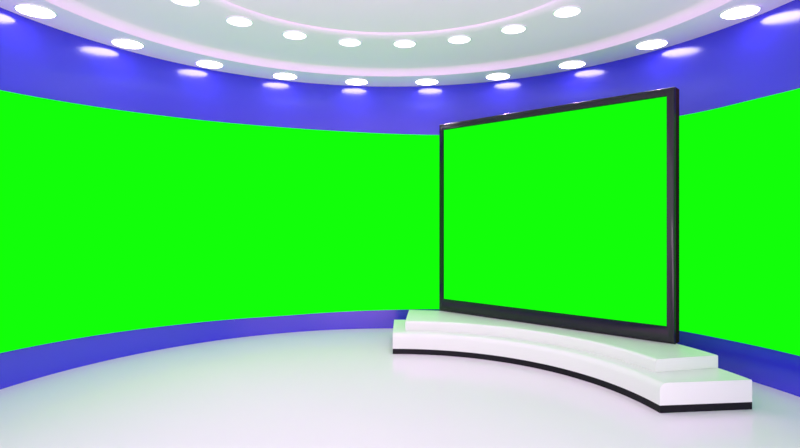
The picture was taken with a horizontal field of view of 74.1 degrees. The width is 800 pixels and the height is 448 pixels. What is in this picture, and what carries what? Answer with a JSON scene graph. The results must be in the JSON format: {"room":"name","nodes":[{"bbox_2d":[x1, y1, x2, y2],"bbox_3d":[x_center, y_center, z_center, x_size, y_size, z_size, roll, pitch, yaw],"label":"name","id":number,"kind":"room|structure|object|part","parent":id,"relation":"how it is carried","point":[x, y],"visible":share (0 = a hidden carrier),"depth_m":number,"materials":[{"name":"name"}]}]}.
{"room":"television studio","nodes":[
{"label":"television studio","id":0,"kind":"room"},
{"bbox_2d":[0,0,792,86],"bbox_3d":[-0.125,-2.656,4.940,9.315,0.450,9.315,0,0,0],"label":"ceiling","id":1,"kind":"structure","parent":0,"point":[604,31],"depth_m":6.94,"materials":[{"name":"white paint"}]},
{"bbox_2d":[14,3,56,17],"bbox_3d":[-4.165,-2.421,6.059,0.404,0.028,0.404,0,0,15],"label":"recessed light","id":2,"kind":"object","parent":1,"relation":"in","point":[34,10],"visible":1,"depth_m":6.02,"materials":[{"name":"white"}]},
{"bbox_2d":[111,38,143,48],"bbox_3d":[-3.681,-2.421,7.161,0.404,0.028,0.404,0,0,32],"label":"recessed light","id":3,"kind":"object","parent":1,"relation":"in","point":[121,42],"visible":1,"depth_m":7.11,"materials":[{"name":"white"}]},
{"bbox_2d":[170,0,199,5],"bbox_3d":[-2.450,-2.535,6.029,0.327,0.028,0.327,0,0,25],"label":"recessed light","id":4,"kind":"object","parent":1,"relation":"in","point":[180,2],"visible":1,"depth_m":6.06,"materials":[{"name":"white"}]},
{"bbox_2d":[195,60,223,67],"bbox_3d":[-2.903,-2.421,8.080,0.404,0.028,0.404,0,0,-41],"label":"recessed light","id":5,"kind":"object","parent":1,"relation":"in","point":[203,63],"visible":1,"depth_m":8.04,"materials":[{"name":"white glass"}]},
{"bbox_2d":[226,16,252,26],"bbox_3d":[-2.021,-2.535,6.671,0.327,0.028,0.327,0,0,42],"label":"recessed light","id":6,"kind":"object","parent":1,"relation":"in","point":[241,21],"visible":1,"depth_m":6.63,"materials":[{"name":"white"}]},
{"bbox_2d":[272,72,297,79],"bbox_3d":[-1.896,-2.421,8.740,0.404,0.028,0.404,0,0,-25],"label":"recessed light","id":7,"kind":"object","parent":1,"relation":"in","point":[279,75],"visible":1,"depth_m":8.70,"materials":[{"name":"white glass"}]},
{"bbox_3d":[-1.896,-2.419,8.740,0.377,0.024,0.377,0,0,-25],"label":"lamp glass","id":8,"kind":"part","parent":7,"relation":"part of","materials":[{"name":"white glass"}]},
{"bbox_2d":[282,30,306,39],"bbox_3d":[-1.421,-2.535,7.156,0.327,0.028,0.327,0,0,-30],"label":"recessed light","id":9,"kind":"object","parent":1,"relation":"in","point":[290,34],"visible":1,"depth_m":7.12,"materials":[{"name":"white"}]},
{"bbox_3d":[-1.421,-2.533,7.156,0.305,0.024,0.305,0,0,-30],"label":"lamp glass","id":10,"kind":"part","parent":9,"relation":"part of","materials":[{"name":"white glass"}]},
{"bbox_2d":[338,38,361,46],"bbox_3d":[-0.703,-2.535,7.441,0.327,0.028,0.327,0,0,-13],"label":"recessed light","id":11,"kind":"object","parent":1,"relation":"in","point":[350,42],"visible":1,"depth_m":7.40,"materials":[{"name":"white"}]},
{"bbox_2d":[345,78,367,84],"bbox_3d":[-0.743,-2.421,9.086,0.404,0.028,0.404,0,0,-8],"label":"recessed light","id":12,"kind":"object","parent":1,"relation":"in","point":[353,81],"visible":1,"depth_m":9.03,"materials":[{"name":"white glass"}]},
{"bbox_2d":[393,39,415,47],"bbox_3d":[0.067,-2.535,7.500,0.327,0.028,0.327,0,0,4],"label":"recessed light","id":13,"kind":"object","parent":1,"relation":"in","point":[402,43],"visible":1,"depth_m":7.46,"materials":[{"name":"white glass"}]},
{"bbox_3d":[0.067,-2.533,7.500,0.305,0.024,0.305,0,0,4],"label":"lamp glass","id":14,"kind":"part","parent":13,"relation":"part of","materials":[{"name":"white glass"}]},
{"bbox_2d":[415,78,438,84],"bbox_3d":[0.461,-2.421,9.091,0.404,0.028,0.404,0,0,8],"label":"recessed light","id":15,"kind":"object","parent":1,"relation":"in","point":[424,81],"visible":1,"depth_m":9.03,"materials":[{"name":"white glass"}]},
{"bbox_2d":[447,35,470,43],"bbox_3d":[0.819,-2.535,7.327,0.327,0.028,0.327,0,0,22],"label":"recessed light","id":16,"kind":"object","parent":1,"relation":"in","point":[456,39],"visible":1,"depth_m":7.29,"materials":[{"name":"white"}]},
{"bbox_2d":[485,72,509,79],"bbox_3d":[1.617,-2.421,8.753,0.404,0.028,0.404,0,0,25],"label":"recessed light","id":17,"kind":"object","parent":1,"relation":"in","point":[499,75],"visible":1,"depth_m":8.71,"materials":[{"name":"white glass"}]},
{"bbox_3d":[1.617,-2.419,8.753,0.377,0.024,0.377,0,0,25],"label":"lamp glass","id":18,"kind":"part","parent":17,"relation":"part of","materials":[{"name":"white glass"}]},
{"bbox_2d":[501,24,525,33],"bbox_3d":[1.486,-2.535,6.939,0.327,0.028,0.327,0,0,39],"label":"recessed light","id":19,"kind":"object","parent":1,"relation":"in","point":[512,28],"visible":1,"depth_m":6.91,"materials":[{"name":"white"}]},
{"bbox_2d":[553,6,580,17],"bbox_3d":[2.008,-2.535,6.369,0.327,0.028,0.327,0,0,-34],"label":"recessed light","id":20,"kind":"object","parent":1,"relation":"in","point":[566,11],"visible":1,"depth_m":6.33,"materials":[{"name":"white"}]},
{"bbox_2d":[558,60,585,68],"bbox_3d":[2.629,-2.421,8.101,0.404,0.028,0.404,0,0,41],"label":"recessed light","id":21,"kind":"object","parent":1,"relation":"in","point":[570,64],"visible":1,"depth_m":8.05,"materials":[{"name":"white glass"}]},
{"bbox_2d":[635,39,667,49],"bbox_3d":[3.414,-2.421,7.188,0.404,0.028,0.404,0,0,-32],"label":"recessed light","id":22,"kind":"object","parent":1,"relation":"in","point":[651,43],"visible":1,"depth_m":7.15,"materials":[{"name":"white glass"}]},
{"bbox_2d":[719,4,760,18],"bbox_3d":[3.906,-2.421,6.089,0.404,0.028,0.404,0,0,-16],"label":"recessed light","id":23,"kind":"object","parent":1,"relation":"in","point":[741,11],"visible":1,"depth_m":6.05,"materials":[{"name":"white"}]},
{"bbox_2d":[0,328,799,447],"bbox_3d":[-0.125,1.976,4.940,22.000,0.200,22.000,0,0,0],"label":"floor","id":24,"kind":"structure","parent":0,"point":[341,388],"depth_m":5.51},
{"bbox_2d":[393,310,751,412],"bbox_3d":[1.807,1.659,7.093,4.934,0.434,1.787,0,0,42],"label":"podium","id":25,"kind":"object","parent":24,"relation":"on","point":[663,377],"visible":0.94,"depth_m":6.34,"materials":[{"name":"white"}]},
{"bbox_2d":[439,87,678,343],"bbox_3d":[2.013,-0.089,7.572,3.575,3.063,0.220,0,0,43],"label":"television","id":26,"kind":"object","parent":25,"relation":"on","point":[566,216],"visible":1,"depth_m":7.20,"materials":[{"name":"black"}]},
{"bbox_3d":[2.029,-0.089,7.589,3.575,3.063,0.174,0,0,43],"label":"casing","id":27,"kind":"part","parent":26,"relation":"part of","materials":[{"name":"black"}]},
{"bbox_2d":[0,0,799,396],"bbox_3d":[-0.125,-0.277,6.396,9.315,4.307,6.402,0,0,0],"label":"wall","id":28,"kind":"structure","parent":0,"point":[756,57],"depth_m":7.53,"materials":[{"name":"blue"}]},
{"bbox_2d":[0,88,799,355],"bbox_3d":[-0.125,-0.025,7.111,8.996,3.194,4.655,0,0,0],"label":"screen","id":29,"kind":"object","parent":28,"relation":"attached to","point":[112,220],"visible":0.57,"depth_m":7.42,"materials":[{"name":"green"}]}
]}

